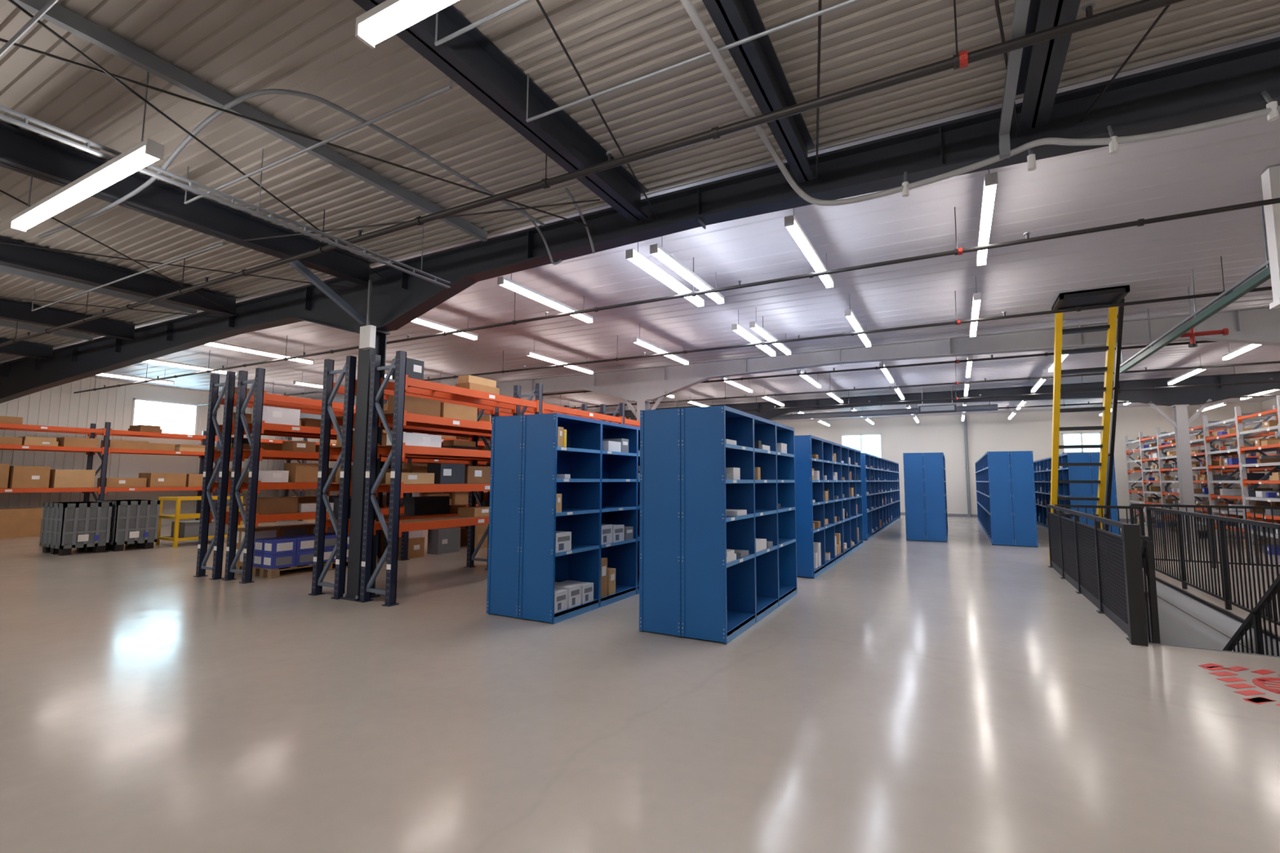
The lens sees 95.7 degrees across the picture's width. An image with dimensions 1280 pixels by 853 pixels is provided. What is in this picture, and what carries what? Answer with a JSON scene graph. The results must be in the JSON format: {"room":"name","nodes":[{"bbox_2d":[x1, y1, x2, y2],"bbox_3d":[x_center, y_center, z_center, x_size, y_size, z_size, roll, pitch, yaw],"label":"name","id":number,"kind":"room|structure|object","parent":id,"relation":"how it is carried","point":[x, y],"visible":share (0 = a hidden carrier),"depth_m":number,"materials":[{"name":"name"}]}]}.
{"room":"warehouse","nodes":[
{"label":"warehouse","id":0,"kind":"room"},
{"bbox_2d":[0,377,428,525],"bbox_3d":[-14.298,1.002,19.120,0.215,4.320,36.000,-3,-6,28],"label":"wall","id":1,"kind":"structure","parent":0,"point":[58,406],"depth_m":16.82,"materials":[{"name":"metal"}]},
{"bbox_2d":[130,397,198,435],"bbox_3d":[-14.846,-0.237,18.107,0.150,1.100,1.700,-3,-6,28],"label":"window","id":2,"kind":"structure","parent":1,"relation":"in","point":[180,418],"depth_m":18.20,"materials":[{"name":"white"}]},
{"bbox_2d":[0,515,1279,852],"bbox_3d":[-0.559,2.697,11.478,31.100,0.303,36.000,-3,-6,28],"label":"floor","id":3,"kind":"structure","parent":0,"point":[960,694],"depth_m":3.66,"materials":[{"name":"concrete"}]},
{"bbox_2d":[39,501,112,555],"bbox_3d":[-11.205,2.003,11.514,1.003,0.980,0.720,-3,-6,28],"label":"box","id":4,"kind":"object","parent":3,"relation":"on","point":[85,526],"visible":1,"depth_m":11.27,"materials":[{"name":"grey plastic"}]},
{"bbox_2d":[95,499,159,551],"bbox_3d":[-10.789,2.056,12.174,1.003,1.000,0.720,-3,-6,28],"label":"box","id":5,"kind":"object","parent":3,"relation":"on","point":[134,522],"visible":0.8,"depth_m":11.92,"materials":[{"name":"grey plastic"}]},
{"bbox_2d":[155,495,243,546],"bbox_3d":[-10.041,2.131,13.239,0.860,1.050,1.310,-3,-6,28],"label":"yellow stillage","id":6,"kind":"object","parent":3,"relation":"on","point":[181,531],"visible":0.52,"depth_m":12.81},
{"bbox_2d":[0,415,412,538],"bbox_3d":[-13.403,1.576,18.008,1.040,2.985,27.140,-3,-6,28],"label":"cardboard boxes","id":7,"kind":"object","parent":3,"relation":"on","point":[15,522],"visible":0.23,"depth_m":15.19,"materials":[{"name":"cardboard"}]},
{"bbox_2d":[235,522,334,574],"bbox_3d":[-5.792,2.030,9.934,0.420,0.697,2.000,-3,-6,28],"label":"cardboard box","id":8,"kind":"object","parent":3,"relation":"on","point":[289,530],"visible":0.11,"depth_m":9.40,"materials":[{"name":"cardboard"}]},
{"bbox_2d":[278,436,292,497],"bbox_3d":[-12.834,1.528,20.959,1.255,3.622,0.340,-3,-6,28],"label":"steel column","id":9,"kind":"structure","parent":3,"relation":"on","point":[281,492],"depth_m":20.87,"materials":[{"name":"metal"}]},
{"bbox_2d":[299,305,1279,419],"bbox_3d":[0.581,-0.970,13.886,31.101,0.975,0.200,-3,-6,28],"label":"roof beam","id":10,"kind":"structure","parent":9,"relation":"on","point":[1257,325],"depth_m":11.45,"materials":[{"name":"metal"}]},
{"bbox_2d":[1180,327,1228,347],"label":"valve","id":11,"kind":"object","parent":10,"relation":"hanging from","point":[1192,334],"depth_m":8.23,"materials":[{"name":"red paint"}]},
{"bbox_2d":[252,532,377,578],"bbox_3d":[-5.268,2.066,9.531,0.520,0.557,1.800,-3,-6,28],"label":"storage box","id":12,"kind":"object","parent":3,"relation":"on","point":[273,557],"visible":0.5,"depth_m":8.88,"materials":[{"name":"plastic"}]},
{"bbox_2d":[193,371,487,580],"bbox_3d":[-3.878,1.162,13.544,0.580,3.100,10.940,-3,-6,28],"label":"rack","id":13,"kind":"object","parent":3,"relation":"on","point":[220,517],"visible":0.25,"depth_m":8.87,"materials":[{"name":"metal"}]},
{"bbox_2d":[222,368,491,583],"bbox_3d":[-3.239,1.139,13.255,0.580,3.100,10.940,-3,-6,28],"label":"rack","id":14,"kind":"object","parent":3,"relation":"on","point":[265,419],"visible":0.34,"depth_m":8.81,"materials":[{"name":"metal"}]},
{"bbox_2d":[341,328,390,601],"bbox_3d":[-3.496,0.452,7.427,0.300,3.410,0.340,-3,-6,28],"label":"steel column","id":15,"kind":"structure","parent":3,"relation":"on","point":[357,496],"depth_m":7.34,"materials":[{"name":"metal"}]},
{"bbox_2d":[359,280,376,350],"bbox_3d":[-3.429,-1.420,7.325,0.200,0.880,0.080,-3,-6,28],"label":"junction box","id":16,"kind":"object","parent":15,"relation":"attached to","point":[367,333],"visible":1,"depth_m":7.28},
{"bbox_2d":[0,36,1279,403],"bbox_3d":[-2.985,-1.585,7.339,31.101,0.975,0.200,-3,-6,28],"label":"roof beam","id":17,"kind":"structure","parent":15,"relation":"on","point":[1230,82],"depth_m":5.31,"materials":[{"name":"metal"}]},
{"bbox_2d":[0,189,237,315],"bbox_3d":[-5.836,-1.927,6.616,0.016,0.014,4.640,1,-5,-9],"label":"rod","id":18,"kind":"object","parent":17,"relation":"attached to","point":[2,191],"visible":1,"depth_m":6.33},
{"bbox_2d":[0,241,350,288],"bbox_3d":[-5.880,-1.919,6.640,4.580,0.014,0.016,3,-6,-25],"label":"rod","id":19,"kind":"object","parent":17,"relation":"attached to","point":[0,242],"visible":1,"depth_m":6.73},
{"bbox_2d":[8,0,386,279],"bbox_3d":[-3.254,-2.065,4.880,0.016,0.014,4.830,0,-5,1],"label":"rod","id":20,"kind":"object","parent":17,"relation":"attached to","point":[12,2],"visible":1,"depth_m":3.92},
{"bbox_2d":[0,38,597,229],"bbox_3d":[-2.230,-2.108,4.412,4.544,0.014,0.016,4,-7,-37],"label":"rod","id":21,"kind":"object","parent":17,"relation":"attached to","point":[1,39],"visible":1,"depth_m":4.07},
{"bbox_2d":[536,0,657,218],"bbox_3d":[-0.556,-2.228,2.940,0.016,0.014,5.386,-1,-5,16],"label":"rod","id":22,"kind":"object","parent":17,"relation":"attached to","point":[537,1],"visible":1,"depth_m":3.69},
{"bbox_2d":[902,90,1279,197],"bbox_3d":[2.918,-1.906,3.975,2.048,0.227,0.113,-3,-6,28],"label":"clamps","id":23,"kind":"object","parent":17,"relation":"attached to","point":[1273,115],"visible":0.97,"depth_m":3.81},
{"bbox_2d":[680,0,1279,205],"bbox_3d":[2.680,-2.173,1.601,5.642,0.296,4.402,-3,-6,28],"label":"pipe","id":24,"kind":"object","parent":23,"relation":"attached to","point":[688,6],"visible":0.97,"depth_m":3.85,"materials":[{"name":"metal"}]},
{"bbox_2d":[1080,4,1170,122],"bbox_3d":[2.497,-2.293,2.112,0.016,0.014,3.990,-1,-5,16],"label":"rod","id":25,"kind":"object","parent":17,"relation":"attached to","point":[1165,9],"visible":1,"depth_m":3.42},
{"bbox_2d":[308,355,631,599],"bbox_3d":[-1.385,1.071,12.229,0.580,3.070,10.940,-3,-6,28],"label":"rack","id":26,"kind":"object","parent":3,"relation":"on","point":[417,507],"visible":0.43,"depth_m":7.64,"materials":[{"name":"metal"}]},
{"bbox_2d":[356,351,639,606],"bbox_3d":[-0.575,1.049,11.835,0.580,3.050,10.940,-3,-6,28],"label":"rack","id":27,"kind":"object","parent":3,"relation":"on","point":[403,410],"visible":0.41,"depth_m":7.44,"materials":[{"name":"metal"}]},
{"bbox_2d":[486,413,639,624],"bbox_3d":[-0.650,1.078,7.486,0.908,2.203,2.726,-3,-6,28],"label":"shelving unit","id":28,"kind":"object","parent":3,"relation":"on","point":[564,513],"visible":0.82,"depth_m":6.50,"materials":[{"name":"metal"}]},
{"bbox_2d":[620,390,666,421],"bbox_3d":[0.070,0.961,13.983,1.255,3.622,0.340,-3,-6,28],"label":"steel column","id":29,"kind":"structure","parent":3,"relation":"on","point":[642,405],"depth_m":14.03,"materials":[{"name":"metal"}]},
{"bbox_2d":[639,404,797,644],"bbox_3d":[1.040,1.023,6.787,0.908,2.203,2.726,-3,-6,28],"label":"shelving unit","id":30,"kind":"object","parent":3,"relation":"on","point":[717,545],"visible":1,"depth_m":5.73,"materials":[{"name":"metal"}]},
{"bbox_2d":[794,435,863,578],"bbox_3d":[3.553,1.468,11.524,0.908,2.203,5.426,-3,-6,28],"label":"shelving unit","id":31,"kind":"object","parent":3,"relation":"on","point":[828,486],"visible":0.72,"depth_m":10.17,"materials":[{"name":"metal"}]},
{"bbox_2d":[860,453,900,540],"bbox_3d":[7.689,2.188,19.201,0.908,2.203,9.926,-3,-6,28],"label":"shelving unit","id":32,"kind":"object","parent":3,"relation":"on","point":[880,479],"visible":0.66,"depth_m":17.12,"materials":[{"name":"metal"}]},
{"bbox_2d":[902,452,947,542],"bbox_3d":[7.749,1.866,15.656,0.908,2.203,2.726,-3,-6,28],"label":"shelving unit","id":33,"kind":"object","parent":3,"relation":"on","point":[924,473],"visible":1,"depth_m":14.48,"materials":[{"name":"metal"}]},
{"bbox_2d":[974,450,1038,547],"bbox_3d":[11.035,2.082,17.845,0.908,2.203,9.926,-3,-6,28],"label":"shelving unit","id":34,"kind":"object","parent":3,"relation":"on","point":[1006,513],"visible":1,"depth_m":13.56,"materials":[{"name":"metal"}]},
{"bbox_2d":[1033,452,1119,534],"bbox_3d":[12.868,2.063,17.534,0.908,2.203,8.126,-3,-6,28],"label":"shelving unit","id":35,"kind":"object","parent":3,"relation":"on","point":[1042,468],"visible":0.59,"depth_m":14.20,"materials":[{"name":"metal"}]},
{"bbox_2d":[1048,297,1124,559],"bbox_3d":[7.585,0.296,9.923,0.868,4.353,2.562,-3,-6,28],"label":"ladder","id":36,"kind":"object","parent":3,"relation":"on","point":[1113,315],"visible":0.76,"depth_m":9.60,"materials":[{"name":"metal"}]},
{"bbox_2d":[1046,504,1128,640],"bbox_3d":[5.960,1.704,7.877,0.100,1.095,5.470,-3,-6,28],"label":"guardrail","id":37,"kind":"object","parent":3,"relation":"on","point":[1089,557],"visible":0.91,"depth_m":7.07,"materials":[{"name":"metal"}]},
{"bbox_2d":[1053,504,1146,573],"bbox_3d":[7.838,1.900,9.903,1.225,1.092,0.045,-3,-6,28],"label":"guardrail","id":38,"kind":"object","parent":3,"relation":"on","point":[1140,509],"visible":0.38,"depth_m":9.80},
{"bbox_2d":[1120,524,1150,646],"bbox_3d":[4.658,1.471,5.414,0.190,1.100,0.120,-3,-6,28],"label":"gate post","id":39,"kind":"object","parent":3,"relation":"on","point":[1137,633],"visible":1,"depth_m":5.38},
{"bbox_2d":[1147,399,1212,542],"bbox_3d":[14.036,1.120,14.930,1.255,3.622,0.340,-3,-6,28],"label":"steel column","id":40,"kind":"structure","parent":3,"relation":"on","point":[1180,422],"depth_m":14.89,"materials":[{"name":"metal"}]},
{"bbox_2d":[1124,395,1279,555],"bbox_3d":[14.181,1.213,13.614,0.740,3.200,17.690,-3,-6,28],"label":"rack","id":41,"kind":"object","parent":3,"relation":"on","point":[1270,424],"visible":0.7,"depth_m":14.51,"materials":[{"name":"metal"}]},
{"bbox_2d":[1196,425,1279,523],"bbox_3d":[15.940,1.135,12.663,0.740,3.200,17.690,-3,-6,28],"label":"boxes","id":42,"kind":"object","parent":41,"relation":"on","point":[1221,446],"visible":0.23,"depth_m":18.01,"materials":[{"name":"cardboard"}]},
{"bbox_2d":[1128,503,1279,568],"bbox_3d":[10.072,1.940,10.214,2.195,1.092,0.045,-3,-6,28],"label":"guardrail","id":43,"kind":"object","parent":3,"relation":"on","point":[1209,507],"visible":0.53,"depth_m":10.18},
{"bbox_2d":[1146,506,1279,626],"bbox_3d":[6.610,1.561,6.250,0.045,1.092,7.545,-3,-6,28],"label":"guardrail","id":44,"kind":"object","parent":3,"relation":"on","point":[1220,521],"visible":0.96,"depth_m":7.11,"materials":[{"name":"metal"}]},
{"bbox_3d":[-9.259,2.144,27.523,1.255,3.622,0.340,-3,-6,28],"label":"steel column","id":45,"kind":"structure","parent":3,"relation":"on","visible":0},
{"bbox_2d":[594,371,1279,420],"bbox_3d":[4.157,-0.354,20.450,31.101,0.975,0.200,-3,-6,28],"label":"roof beam","id":46,"kind":"structure","parent":45,"relation":"on","point":[1187,395],"depth_m":16.00,"materials":[{"name":"metal"}]},
{"bbox_3d":[-7.081,-0.166,0.845,0.300,3.410,0.340,-3,-6,28],"label":"steel column","id":47,"kind":"structure","parent":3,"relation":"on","visible":0},
{"bbox_3d":[-6.570,-2.202,0.757,31.101,0.975,0.200,-3,-6,28],"label":"roof beam","id":48,"kind":"structure","parent":47,"relation":"on","visible":0},
{"bbox_2d":[0,337,54,359],"bbox_3d":[-15.702,-2.110,6.900,0.180,0.290,12.760,-3,-6,28],"label":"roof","id":49,"kind":"structure","parent":48,"relation":"on","point":[24,348],"depth_m":12.15,"materials":[{"name":"paint"}]},
{"bbox_2d":[0,320,93,341],"bbox_3d":[-13.944,-2.282,5.958,0.060,0.100,12.760,-3,-6,28],"label":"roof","id":50,"kind":"structure","parent":48,"relation":"on","point":[2,323],"depth_m":10.88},
{"bbox_2d":[0,297,137,340],"bbox_3d":[-12.362,-2.257,5.095,0.180,0.290,12.760,-3,-6,28],"label":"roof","id":51,"kind":"structure","parent":48,"relation":"on","point":[13,310],"depth_m":9.80,"materials":[{"name":"paint"}]},
{"bbox_2d":[0,265,196,314],"bbox_3d":[-10.427,-2.437,4.058,0.060,0.100,12.760,-3,-6,28],"label":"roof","id":52,"kind":"structure","parent":48,"relation":"on","point":[5,269],"depth_m":8.41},
{"bbox_2d":[0,236,239,316],"bbox_3d":[-9.373,-2.388,3.479,0.180,0.290,12.760,-3,-6,28],"label":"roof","id":53,"kind":"structure","parent":48,"relation":"on","point":[51,263],"depth_m":7.65,"materials":[{"name":"paint"}]},
{"bbox_2d":[0,121,373,285],"bbox_3d":[-6.578,-2.511,1.968,0.180,0.290,12.760,-3,-6,28],"label":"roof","id":54,"kind":"structure","parent":48,"relation":"on","point":[21,151],"depth_m":5.65,"materials":[{"name":"paint"}]},
{"bbox_2d":[38,88,544,238],"bbox_3d":[-3.743,-2.117,5.040,5.433,0.180,2.138,0,-5,2],"label":"conduit","id":55,"kind":"object","parent":54,"relation":"attached to","point":[234,102],"visible":0.98,"depth_m":4.49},
{"bbox_2d":[288,260,366,324],"bbox_3d":[-3.788,-1.637,7.056,0.070,0.562,1.002,-3,-6,28],"label":"knee brace","id":56,"kind":"object","parent":54,"relation":"attached to","point":[300,267],"visible":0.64,"depth_m":7.02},
{"bbox_2d":[7,0,487,241],"bbox_3d":[-4.802,-2.684,1.016,0.060,0.100,12.760,-3,-6,28],"label":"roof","id":57,"kind":"structure","parent":48,"relation":"on","point":[58,15],"depth_m":4.15,"materials":[{"name":"metal"}]},
{"bbox_2d":[352,0,648,222],"bbox_3d":[-3.044,-2.667,0.057,0.180,0.290,12.760,-3,-6,28],"label":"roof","id":58,"kind":"structure","parent":48,"relation":"on","point":[469,59],"depth_m":4.01,"materials":[{"name":"paint"}]},
{"bbox_2d":[244,199,599,240],"bbox_3d":[-2.267,-1.996,5.650,3.929,0.014,0.016,-1,-5,14],"label":"rod","id":59,"kind":"object","parent":58,"relation":"attached to","point":[593,200],"visible":0.8,"depth_m":5.52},
{"bbox_2d":[702,0,815,182],"bbox_3d":[-1.638,-2.728,-0.703,0.140,0.290,12.760,-3,-6,28],"label":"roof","id":60,"kind":"structure","parent":48,"relation":"on","point":[757,60],"depth_m":3.72,"materials":[{"name":"paint"}]},
{"bbox_2d":[815,0,822,180],"bbox_3d":[0.785,-2.267,2.499,0.016,0.014,4.858,-1,-5,16],"label":"rod","id":61,"kind":"object","parent":60,"relation":"attached to","point":[820,1],"visible":1,"depth_m":3.59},
{"bbox_2d":[1015,0,1080,131],"bbox_3d":[-0.249,-2.790,-1.454,0.180,0.290,12.760,-3,-6,28],"label":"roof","id":62,"kind":"structure","parent":48,"relation":"on","point":[1042,64],"depth_m":3.53,"materials":[{"name":"paint"}]},
{"bbox_2d":[994,0,1020,137],"bbox_3d":[1.102,-2.303,2.015,0.016,0.014,5.459,-4,-6,37],"label":"rod","id":63,"kind":"object","parent":62,"relation":"attached to","point":[997,3],"visible":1,"depth_m":3.26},
{"bbox_2d":[0,0,1279,422],"bbox_3d":[-0.475,-1.782,11.997,31.100,0.120,36.254,-3,-6,28],"label":"ceiling","id":64,"kind":"structure","parent":0,"point":[238,48],"depth_m":5.62,"materials":[{"name":"metal"}]},
{"bbox_2d":[0,0,58,56],"bbox_3d":[-1.268,-2.449,2.063,8.012,0.351,0.022,-3,-6,28],"label":"conduit","id":65,"kind":"object","parent":64,"relation":"attached to","point":[51,3],"visible":1,"depth_m":3.17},
{"bbox_2d":[10,71,164,231],"bbox_3d":[-4.190,-2.069,4.350,2.400,0.735,0.090,-3,-6,28],"label":"linear light fixture","id":66,"kind":"object","parent":64,"relation":"hanging from","point":[147,152],"visible":0.92,"depth_m":4.14,"materials":[{"name":"white"}]},
{"bbox_2d":[31,239,224,311],"bbox_3d":[-6.727,-1.993,7.394,5.312,0.351,0.022,-3,-6,28],"label":"conduit","id":67,"kind":"object","parent":64,"relation":"attached to","point":[223,242],"visible":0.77,"depth_m":7.10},
{"bbox_2d":[96,368,173,384],"bbox_3d":[-12.770,-1.377,14.369,0.090,0.385,2.050,-3,-6,28],"label":"linear light fixture","id":68,"kind":"object","parent":64,"relation":"hanging from","point":[105,374],"visible":0.54,"depth_m":14.48,"materials":[{"name":"white"}]},
{"bbox_2d":[143,358,236,375],"bbox_3d":[-10.133,-1.493,12.944,0.090,0.385,2.050,-3,-6,28],"label":"linear light fixture","id":69,"kind":"object","parent":64,"relation":"hanging from","point":[152,361],"visible":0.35,"depth_m":12.88,"materials":[{"name":"white"}]},
{"bbox_2d":[0,105,450,288],"bbox_3d":[-4.055,-2.219,3.385,0.045,0.590,7.706,-3,-6,28],"label":"cable tray","id":70,"kind":"object","parent":64,"relation":"hanging from","point":[24,125],"visible":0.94,"depth_m":4.59,"materials":[{"name":"metal"}]},
{"bbox_2d":[203,341,314,364],"bbox_3d":[-7.496,-1.609,11.518,0.090,0.385,2.050,-3,-6,28],"label":"linear light fixture","id":71,"kind":"object","parent":64,"relation":"hanging from","point":[215,344],"visible":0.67,"depth_m":11.38,"materials":[{"name":"white"}]},
{"bbox_2d":[183,78,452,204],"bbox_3d":[-2.642,-2.239,4.449,3.312,0.351,0.022,-3,-6,28],"label":"conduit","id":72,"kind":"object","parent":64,"relation":"attached to","point":[448,87],"visible":0.79,"depth_m":4.22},
{"bbox_2d":[355,0,458,48],"bbox_3d":[-0.260,-2.241,2.226,2.400,0.735,0.090,-3,-6,28],"label":"linear light fixture","id":73,"kind":"object","parent":64,"relation":"hanging from","point":[388,18],"visible":1,"depth_m":2.64,"materials":[{"name":"white"}]},
{"bbox_2d":[411,315,478,340],"bbox_3d":[-3.364,-1.791,9.285,0.090,0.385,2.050,-3,-6,28],"label":"linear light fixture","id":74,"kind":"object","parent":64,"relation":"hanging from","point":[419,320],"visible":0.54,"depth_m":9.47,"materials":[{"name":"white"}]},
{"bbox_2d":[434,0,530,46],"bbox_3d":[2.137,-2.480,1.525,7.512,0.351,0.022,-3,-6,28],"label":"conduit","id":75,"kind":"object","parent":64,"relation":"attached to","point":[519,2],"visible":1,"depth_m":3.14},
{"bbox_2d":[497,273,593,323],"bbox_3d":[-1.254,-1.884,8.144,0.090,0.385,2.050,-3,-6,28],"label":"linear light fixture","id":76,"kind":"object","parent":64,"relation":"hanging from","point":[502,281],"visible":0.86,"depth_m":7.89,"materials":[{"name":"white"}]},
{"bbox_2d":[525,337,593,373],"bbox_3d":[-1.660,-1.497,12.414,0.090,0.385,2.300,-3,-6,28],"label":"linear light fixture","id":77,"kind":"object","parent":64,"relation":"hanging from","point":[528,353],"visible":0.92,"depth_m":12.14,"materials":[{"name":"white"}]},
{"bbox_2d":[0,0,1185,346],"bbox_3d":[-3.590,-2.022,6.202,30.950,0.477,0.084,-3,-6,28],"label":"pipe","id":78,"kind":"object","parent":64,"relation":"hanging from","point":[961,60],"visible":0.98,"depth_m":3.86,"materials":[{"name":"metal"}]},
{"bbox_2d":[631,333,688,364],"bbox_3d":[0.450,-1.590,11.273,0.090,0.385,2.300,-3,-6,28],"label":"linear light fixture","id":79,"kind":"object","parent":64,"relation":"hanging from","point":[638,340],"visible":0.93,"depth_m":10.96,"materials":[{"name":"white"}]},
{"bbox_2d":[625,242,704,307],"bbox_3d":[0.372,-1.955,7.265,0.090,0.385,2.050,-3,-6,28],"label":"linear light fixture","id":80,"kind":"object","parent":64,"relation":"hanging from","point":[632,255],"visible":0.79,"depth_m":6.97,"materials":[{"name":"white"}]},
{"bbox_2d":[73,197,1279,393],"bbox_3d":[-2.160,-1.758,8.826,30.950,0.511,0.080,-3,-6,28],"label":"pipe","id":81,"kind":"object","parent":64,"relation":"hanging from","point":[1140,222],"visible":0.92,"depth_m":6.47,"materials":[{"name":"metal"}]},
{"bbox_2d":[649,235,724,304],"bbox_3d":[0.635,-1.967,7.122,0.090,0.385,2.050,-3,-6,28],"label":"linear light fixture","id":82,"kind":"object","parent":64,"relation":"hanging from","point":[655,250],"visible":0.93,"depth_m":6.82,"materials":[{"name":"white"}]},
{"bbox_2d":[525,0,861,122],"bbox_3d":[3.837,-2.473,1.512,10.512,0.351,0.022,-3,-6,28],"label":"conduit","id":83,"kind":"object","parent":64,"relation":"attached to","point":[847,2],"visible":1,"depth_m":3.40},
{"bbox_2d":[196,255,1271,405],"bbox_3d":[-0.730,-1.512,11.451,30.950,0.511,0.080,-3,-6,28],"label":"pipe","id":84,"kind":"object","parent":64,"relation":"hanging from","point":[1267,288],"visible":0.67,"depth_m":8.92,"materials":[{"name":"metal"}]},
{"bbox_2d":[731,309,775,356],"bbox_3d":[2.076,-1.661,10.394,0.090,0.385,2.300,-3,-6,28],"label":"linear light fixture","id":85,"kind":"object","parent":64,"relation":"hanging from","point":[737,328],"visible":0.85,"depth_m":10.03,"materials":[{"name":"white"}]},
{"bbox_2d":[749,314,791,355],"bbox_3d":[2.340,-1.673,10.251,0.090,0.385,2.300,-3,-6,28],"label":"linear light fixture","id":86,"kind":"object","parent":64,"relation":"hanging from","point":[754,326],"visible":0.93,"depth_m":9.92,"materials":[{"name":"white"}]},
{"bbox_2d":[784,208,833,288],"bbox_3d":[1.910,-2.023,6.434,0.090,0.385,2.050,-3,-6,28],"label":"linear light fixture","id":87,"kind":"object","parent":64,"relation":"hanging from","point":[791,223],"visible":0.93,"depth_m":6.11,"materials":[{"name":"white"}]},
{"bbox_2d":[844,293,871,347],"bbox_3d":[3.614,-1.729,9.562,0.090,0.385,2.300,-3,-6,28],"label":"linear light fixture","id":88,"kind":"object","parent":64,"relation":"hanging from","point":[850,315],"visible":0.93,"depth_m":9.18,"materials":[{"name":"white"}]},
{"bbox_2d":[542,340,1219,395],"bbox_3d":[0.795,-1.249,14.252,30.950,0.511,0.080,-3,-6,28],"label":"pipe","id":89,"kind":"object","parent":64,"relation":"hanging from","point":[956,361],"visible":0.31,"depth_m":11.67,"materials":[{"name":"metal"}]},
{"bbox_2d":[768,401,998,420],"bbox_3d":[7.628,-0.676,19.217,7.200,0.690,0.220,-3,-6,28],"label":"roof beam","id":90,"kind":"structure","parent":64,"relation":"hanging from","point":[989,406],"depth_m":19.09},
{"bbox_2d":[560,360,1279,408],"bbox_3d":[2.154,-1.015,16.746,30.950,0.511,0.080,-3,-6,28],"label":"pipe","id":91,"kind":"object","parent":64,"relation":"hanging from","point":[1276,362],"visible":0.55,"depth_m":13.76,"materials":[{"name":"metal"}]},
{"bbox_2d":[918,386,956,413],"bbox_3d":[8.929,-0.803,17.424,1.000,0.750,0.320,-3,-6,28],"label":"heater","id":92,"kind":"object","parent":64,"relation":"hanging from","point":[952,407],"visible":1,"depth_m":17.28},
{"bbox_2d":[607,366,1279,417],"bbox_3d":[3.584,-0.768,19.372,30.950,0.511,0.080,-3,-6,28],"label":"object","id":93,"kind":"object","parent":64,"relation":"hanging from","point":[1235,383],"visible":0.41,"depth_m":15.98,"materials":[{"name":"red paint"}]},
{"bbox_2d":[969,275,981,337],"bbox_3d":[5.065,-1.793,8.778,0.090,0.385,2.300,-3,-6,28],"label":"linear light fixture","id":94,"kind":"object","parent":64,"relation":"hanging from","point":[976,296],"visible":0.93,"depth_m":8.33,"materials":[{"name":"white"}]},
{"bbox_2d":[976,169,997,266],"bbox_3d":[3.360,-2.087,5.649,0.090,0.385,2.050,-3,-6,28],"label":"linear light fixture","id":95,"kind":"object","parent":64,"relation":"hanging from","point":[990,180],"visible":0.86,"depth_m":5.28,"materials":[{"name":"white"}]},
{"bbox_2d":[998,0,1030,159],"bbox_3d":[0.980,-2.240,1.173,0.060,0.185,6.620,-3,-6,28],"label":"duct","id":96,"kind":"object","parent":64,"relation":"attached to","point":[1020,9],"visible":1,"depth_m":3.47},
{"bbox_2d":[862,394,1279,410],"bbox_3d":[5.015,-0.522,21.997,30.950,0.511,0.080,-3,-6,28],"label":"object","id":97,"kind":"object","parent":64,"relation":"hanging from","point":[1261,396],"visible":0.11,"depth_m":17.42,"materials":[{"name":"red paint"}]},
{"bbox_2d":[1051,284,1129,310],"bbox_3d":[6.860,-1.933,8.870,0.820,0.090,0.850,-3,-6,28],"label":"platform","id":98,"kind":"object","parent":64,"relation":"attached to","point":[1114,295],"visible":0.84,"depth_m":8.75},
{"bbox_2d":[1119,205,1271,373],"bbox_3d":[7.595,-1.655,8.187,0.060,0.740,6.700,-3,-6,28],"label":"overhead track","id":99,"kind":"object","parent":64,"relation":"hanging from","point":[1264,275],"visible":0.82,"depth_m":7.24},
{"bbox_2d":[776,401,1269,519],"bbox_3d":[8.082,1.885,27.528,31.100,4.320,0.200,-3,-6,28],"label":"wall","id":100,"kind":"structure","parent":0,"point":[1025,431],"depth_m":23.93,"materials":[{"name":"paint"}]},
{"bbox_2d":[840,433,882,457],"bbox_3d":[10.106,0.929,26.458,1.750,1.150,0.140,-3,-6,28],"label":"window","id":101,"kind":"structure","parent":100,"relation":"in","point":[871,444],"depth_m":26.41,"materials":[{"name":"white"}]},
{"bbox_2d":[963,414,971,517],"bbox_3d":[13.700,1.642,24.262,0.150,4.270,0.143,-3,-6,28],"label":"downpipe","id":102,"kind":"object","parent":100,"relation":"attached to","point":[965,423],"visible":0.92,"depth_m":24.21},
{"bbox_2d":[1061,431,1101,453],"bbox_3d":[17.226,0.641,22.606,1.250,0.800,0.140,-3,-6,28],"label":"window","id":103,"kind":"structure","parent":100,"relation":"in","point":[1068,438],"depth_m":22.61,"materials":[{"name":"white"}]},
{"bbox_2d":[1144,591,1255,653],"bbox_3d":[6.880,3.974,7.963,1.420,2.800,7.050,-3,-6,28],"label":"wall","id":104,"kind":"structure","parent":0,"point":[1176,627],"depth_m":8.09,"materials":[{"name":"paint"}]},
{"bbox_2d":[1146,573,1279,657],"bbox_3d":[6.530,2.356,7.448,1.220,0.286,5.350,-3,-6,28],"label":"trim","id":105,"kind":"structure","parent":104,"relation":"attached to","point":[1222,620],"depth_m":7.15,"materials":[{"name":"paint"}]},
{"bbox_2d":[1261,165,1279,309],"bbox_3d":[6.874,-1.736,4.502,2.860,1.245,0.190,-3,-6,28],"label":"wall","id":106,"kind":"structure","parent":0,"point":[1270,178],"depth_m":5.14,"materials":[{"name":"paint"}]},
{"bbox_3d":[6.872,5.418,7.831,1.420,0.100,7.050,-3,-6,28],"label":"floor","id":107,"kind":"structure","parent":0,"visible":0},
{"bbox_2d":[1141,539,1279,656],"bbox_3d":[6.321,3.314,6.983,1.160,4.186,4.525,-3,-6,28],"label":"railing","id":108,"kind":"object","parent":107,"relation":"on","point":[1254,618],"depth_m":5.62,"materials":[{"name":"metal"}]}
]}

